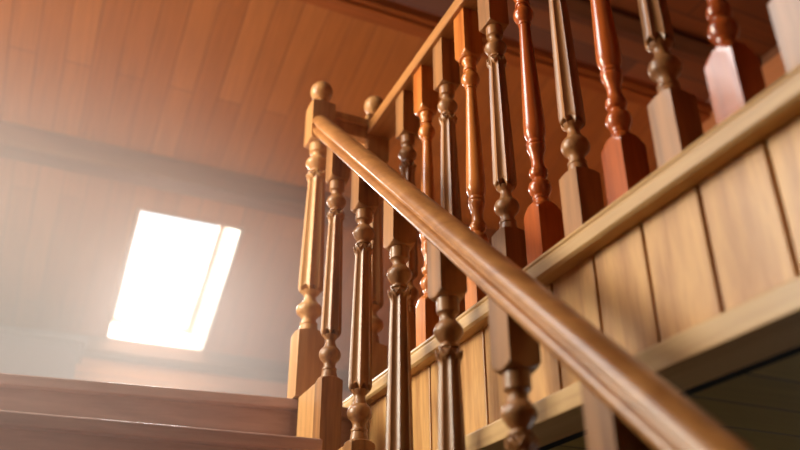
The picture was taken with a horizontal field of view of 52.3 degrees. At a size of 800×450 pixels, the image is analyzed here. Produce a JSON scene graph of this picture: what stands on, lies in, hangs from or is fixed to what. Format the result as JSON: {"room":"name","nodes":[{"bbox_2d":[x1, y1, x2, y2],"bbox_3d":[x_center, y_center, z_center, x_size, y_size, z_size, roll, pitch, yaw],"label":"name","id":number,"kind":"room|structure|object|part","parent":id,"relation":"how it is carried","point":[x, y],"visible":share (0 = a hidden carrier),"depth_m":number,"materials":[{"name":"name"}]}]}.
{"room":"staircase","nodes":[
{"label":"staircase","id":0,"kind":"room"},
{"bbox_2d":[0,373,351,446],"bbox_3d":[-2.133,1.007,3.019,3.070,0.220,3.135,12,-31,-21],"label":"stair step","id":1,"kind":"structure","parent":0,"point":[7,380],"depth_m":2.19,"materials":[{"name":"brown wood"}]},
{"bbox_2d":[0,325,87,378],"bbox_3d":[-2.804,0.944,4.159,2.100,0.975,0.410,12,-31,-21],"label":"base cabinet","id":2,"kind":"object","parent":1,"relation":"on","point":[23,351],"visible":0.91,"depth_m":4.47,"materials":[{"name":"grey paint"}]},
{"bbox_3d":[-2.117,1.005,4.245,0.640,0.830,0.018,12,-31,-21],"label":"door","id":3,"kind":"part","parent":2,"relation":"part of","materials":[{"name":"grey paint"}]},
{"bbox_2d":[287,81,335,398],"bbox_3d":[-0.272,0.003,2.580,0.080,1.130,0.080,12,-31,-21],"label":"newel post","id":4,"kind":"object","parent":1,"relation":"on","point":[305,364],"visible":0.93,"depth_m":2.50,"materials":[{"name":"brown wood"}]},
{"bbox_2d":[335,111,368,143],"bbox_3d":[-0.179,-0.335,2.824,0.133,0.077,0.060,12,-31,-21],"label":"rail","id":5,"kind":"object","parent":4,"relation":"attached to","point":[355,126],"visible":0.56,"depth_m":2.81,"materials":[{"name":"brown wood"}]},
{"bbox_2d":[312,115,753,449],"bbox_3d":[0.117,0.035,1.565,0.070,1.829,1.846,12,-31,-21],"label":"handrail","id":6,"kind":"object","parent":4,"relation":"attached to","point":[659,413],"visible":1,"depth_m":1.17,"materials":[{"name":"brown wood"}]},
{"bbox_2d":[0,157,423,370],"bbox_3d":[-1.444,0.283,4.902,5.400,0.738,1.211,12,-31,-21],"label":"wall","id":7,"kind":"structure","parent":0,"point":[64,234],"depth_m":4.81,"materials":[{"name":"white paint"}]},
{"bbox_2d":[105,207,244,350],"bbox_3d":[-1.406,0.317,5.043,0.625,0.683,0.956,12,-31,-21],"label":"window","id":8,"kind":"structure","parent":7,"relation":"attached to","point":[193,336],"depth_m":5.18,"materials":[{"name":"white paint"}]},
{"bbox_3d":[-1.458,0.263,5.102,0.510,0.024,0.955,12,-62,-21],"label":"frame","id":9,"kind":"part","parent":8,"relation":"part of","materials":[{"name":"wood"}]},
{"bbox_2d":[74,357,351,405],"bbox_3d":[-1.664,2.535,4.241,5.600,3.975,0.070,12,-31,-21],"label":"baseboard","id":10,"kind":"structure","parent":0,"point":[90,369],"depth_m":5.16,"materials":[{"name":"brown wood"}]},
{"bbox_2d":[0,322,349,391],"bbox_3d":[-1.641,0.802,5.121,5.400,0.140,0.040,12,-31,-21],"label":"trim","id":11,"kind":"structure","parent":10,"relation":"attached to","point":[97,347],"depth_m":5.21,"materials":[{"name":"brown wood"}]},
{"bbox_2d":[537,345,799,449],"bbox_3d":[0.365,0.362,1.547,0.048,0.043,7.700,12,-31,-21],"label":"trim","id":12,"kind":"structure","parent":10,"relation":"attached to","point":[796,350],"depth_m":1.27,"materials":[{"name":"brown wood"}]},
{"bbox_2d":[0,0,657,237],"bbox_3d":[-0.897,-0.755,4.157,5.400,0.380,1.192,12,-31,-21],"label":"ceiling","id":13,"kind":"structure","parent":0,"point":[222,84],"depth_m":4.17,"materials":[{"name":"brown wood"}]},
{"bbox_2d":[391,0,777,100],"bbox_3d":[0.419,-2.423,1.636,5.400,0.020,5.380,12,-31,-21],"label":"ceiling","id":14,"kind":"structure","parent":0,"point":[753,17],"depth_m":4.23,"materials":[{"name":"brown wood"}]},
{"bbox_2d":[549,353,799,449],"bbox_3d":[1.394,0.593,1.947,2.205,0.015,7.700,12,-31,-21],"label":"ceiling","id":15,"kind":"structure","parent":0,"point":[761,407],"depth_m":1.41,"materials":[{"name":"brown wood"}]},
{"bbox_2d":[702,44,786,134],"bbox_3d":[2.414,0.778,2.490,0.100,5.400,7.900,12,-31,-21],"label":"wall","id":16,"kind":"structure","parent":0,"point":[772,64],"depth_m":4.34,"materials":[{"name":"brown wood"}]},
{"bbox_2d":[0,120,497,244],"bbox_3d":[-1.189,-0.265,4.551,5.400,0.145,0.150,12,-31,-21],"label":"trim","id":17,"kind":"structure","parent":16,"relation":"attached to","point":[19,142],"depth_m":4.44,"materials":[{"name":"white paint"}]},
{"bbox_2d":[299,0,712,122],"bbox_3d":[-0.683,-1.171,3.758,5.400,0.085,0.105,12,-31,-21],"label":"ceiling beam","id":18,"kind":"structure","parent":16,"relation":"attached to","point":[390,14],"depth_m":4.10,"materials":[{"name":"brown wood"}]},
{"bbox_2d":[532,0,760,63],"bbox_3d":[-0.529,-1.390,3.484,5.400,0.040,0.100,12,-31,-21],"label":"trim","id":19,"kind":"structure","parent":16,"relation":"attached to","point":[626,22],"depth_m":4.16,"materials":[{"name":"brown wood"}]},
{"bbox_3d":[-0.096,2.640,0.205,5.400,0.050,7.900,12,-31,-21],"label":"floor","id":20,"kind":"structure","parent":0,"visible":0},
{"bbox_2d":[0,387,322,449],"bbox_3d":[-1.240,1.452,1.035,2.246,2.830,1.016,12,-31,-21],"label":"staircase","id":21,"kind":"structure","parent":20,"relation":"on","point":[29,419],"depth_m":1.94,"materials":[{"name":"brown wood"}]},
{"bbox_2d":[296,384,342,449],"bbox_3d":[0.017,0.817,1.397,0.055,1.418,1.337,12,-31,-21],"label":"string","id":22,"kind":"object","parent":21,"relation":"attached to","point":[306,400],"visible":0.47,"depth_m":2.17,"materials":[{"name":"brown wood"}]},
{"bbox_2d":[312,147,349,449],"bbox_3d":[-0.186,0.175,2.259,0.060,0.960,0.060,12,-31,-21],"label":"baluster","id":23,"kind":"object","parent":22,"relation":"on","point":[327,414],"visible":0.99,"depth_m":2.20,"materials":[{"name":"brown wood"}]},
{"bbox_2d":[342,170,378,449],"bbox_3d":[-0.093,0.264,1.975,0.060,0.960,0.060,12,-31,-21],"label":"baluster","id":24,"kind":"object","parent":22,"relation":"on","point":[364,199],"visible":1,"depth_m":1.98,"materials":[{"name":"brown wood"}]},
{"bbox_2d":[383,199,415,449],"bbox_3d":[-0.001,0.354,1.692,0.060,0.960,0.060,12,-31,-21],"label":"baluster","id":25,"kind":"object","parent":22,"relation":"on","point":[399,236],"visible":0.99,"depth_m":1.74,"materials":[{"name":"brown wood"}]},
{"bbox_2d":[427,239,466,449],"bbox_3d":[0.092,0.444,1.408,0.060,0.960,0.060,12,-31,-21],"label":"baluster","id":26,"kind":"object","parent":22,"relation":"on","point":[447,284],"visible":0.98,"depth_m":1.51,"materials":[{"name":"brown wood"}]},
{"bbox_2d":[487,295,540,449],"bbox_3d":[0.184,0.533,1.125,0.060,0.960,0.060,12,-31,-21],"label":"baluster","id":27,"kind":"object","parent":22,"relation":"on","point":[515,354],"visible":1,"depth_m":1.27,"materials":[{"name":"brown wood"}]},
{"bbox_2d":[580,381,652,449],"bbox_3d":[0.277,0.623,0.841,0.060,0.960,0.060,12,-31,-21],"label":"baluster","id":28,"kind":"object","parent":22,"relation":"on","point":[605,430],"visible":0.62,"depth_m":1.02,"materials":[{"name":"brown wood"}]},
{"bbox_3d":[1.319,0.501,2.083,2.300,0.220,7.900,12,-31,-21],"label":"floor","id":29,"kind":"structure","parent":0,"visible":0},
{"bbox_2d":[342,65,799,407],"bbox_3d":[0.457,-0.064,1.326,0.087,0.047,2.900,12,-31,-21],"label":"base rail","id":30,"kind":"object","parent":29,"relation":"on","point":[777,105],"visible":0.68,"depth_m":1.32,"materials":[{"name":"brown wood"}]},
{"bbox_2d":[362,96,388,379],"bbox_3d":[-0.091,0.024,2.701,0.080,1.105,0.080,12,-31,-21],"label":"newel post","id":31,"kind":"object","parent":30,"relation":"on","point":[378,146],"visible":0.31,"depth_m":2.63,"materials":[{"name":"brown wood"}]},
{"bbox_2d":[367,0,477,139],"bbox_3d":[0.492,-0.930,1.737,0.089,0.052,2.780,12,-31,-21],"label":"rail","id":32,"kind":"object","parent":31,"relation":"attached to","point":[382,124],"visible":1,"depth_m":2.54,"materials":[{"name":"brown wood"}]},
{"bbox_2d":[396,90,419,350],"bbox_3d":[0.024,-0.017,2.420,0.060,0.912,0.060,12,-31,-21],"label":"baluster","id":33,"kind":"object","parent":30,"relation":"on","point":[407,122],"visible":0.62,"depth_m":2.51,"materials":[{"name":"brown wood"}]},
{"bbox_2d":[413,64,438,346],"bbox_3d":[0.079,-0.076,2.311,0.057,0.912,0.057,12,-31,-21],"label":"baluster","id":34,"kind":"object","parent":30,"relation":"on","point":[426,99],"visible":0.53,"depth_m":2.36,"materials":[{"name":"orange wood"}]},
{"bbox_2d":[433,37,464,320],"bbox_3d":[0.135,-0.135,2.202,0.060,0.912,0.060,12,-31,-21],"label":"baluster","id":35,"kind":"object","parent":30,"relation":"on","point":[446,70],"visible":0.61,"depth_m":2.27,"materials":[{"name":"brown wood"}]},
{"bbox_2d":[454,7,488,310],"bbox_3d":[0.190,-0.193,2.094,0.057,0.912,0.057,12,-31,-21],"label":"baluster","id":36,"kind":"object","parent":30,"relation":"on","point":[468,41],"visible":0.72,"depth_m":2.11,"materials":[{"name":"orange wood"}]},
{"bbox_2d":[477,0,527,268],"bbox_3d":[0.245,-0.252,1.985,0.060,0.912,0.060,12,-31,-21],"label":"baluster","id":37,"kind":"object","parent":30,"relation":"on","point":[509,240],"visible":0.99,"depth_m":1.95,"materials":[{"name":"brown wood"}]},
{"bbox_2d":[512,0,563,264],"bbox_3d":[0.301,-0.311,1.877,0.057,0.912,0.057,12,-31,-21],"label":"baluster","id":38,"kind":"object","parent":30,"relation":"on","point":[543,223],"visible":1,"depth_m":1.78,"materials":[{"name":"red wood"}]},
{"bbox_2d":[549,0,603,236],"bbox_3d":[0.356,-0.370,1.768,0.060,0.912,0.060,12,-31,-21],"label":"baluster","id":39,"kind":"object","parent":30,"relation":"on","point":[581,194],"visible":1,"depth_m":1.66,"materials":[{"name":"brown wood"}]},
{"bbox_2d":[590,0,650,205],"bbox_3d":[0.411,-0.428,1.659,0.057,0.912,0.057,12,-31,-21],"label":"baluster","id":40,"kind":"object","parent":30,"relation":"on","point":[625,163],"visible":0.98,"depth_m":1.51,"materials":[{"name":"red wood"}]},
{"bbox_2d":[637,0,703,168],"bbox_3d":[0.467,-0.487,1.550,0.060,0.912,0.060,12,-31,-21],"label":"baluster","id":41,"kind":"object","parent":30,"relation":"on","point":[674,115],"visible":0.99,"depth_m":1.39,"materials":[{"name":"brown wood"}]},
{"bbox_2d":[704,0,766,124],"bbox_3d":[0.522,-0.546,1.442,0.057,0.912,0.057,12,-31,-21],"label":"baluster","id":42,"kind":"object","parent":30,"relation":"on","point":[733,70],"visible":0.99,"depth_m":1.26,"materials":[{"name":"red wood"}]},
{"bbox_2d":[767,0,799,72],"bbox_3d":[0.578,-0.605,1.333,0.060,0.912,0.060,12,-31,-21],"label":"baluster","id":43,"kind":"object","parent":30,"relation":"on","point":[785,14],"visible":0.98,"depth_m":1.15,"materials":[{"name":"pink wood"}]},
{"bbox_2d":[366,115,799,449],"bbox_3d":[0.401,0.132,1.372,0.027,0.263,2.590,12,-31,-21],"label":"board panel","id":44,"kind":"object","parent":29,"relation":"attached to","point":[729,240],"visible":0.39,"depth_m":1.29,"materials":[{"name":"brown wood"}]},
{"bbox_2d":[436,276,799,449],"bbox_3d":[0.458,0.182,1.194,0.105,0.043,2.900,12,-31,-21],"label":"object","id":45,"kind":"object","parent":44,"relation":"attached to","point":[763,326],"visible":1,"depth_m":1.17,"materials":[{"name":"brown wood"}]}
]}

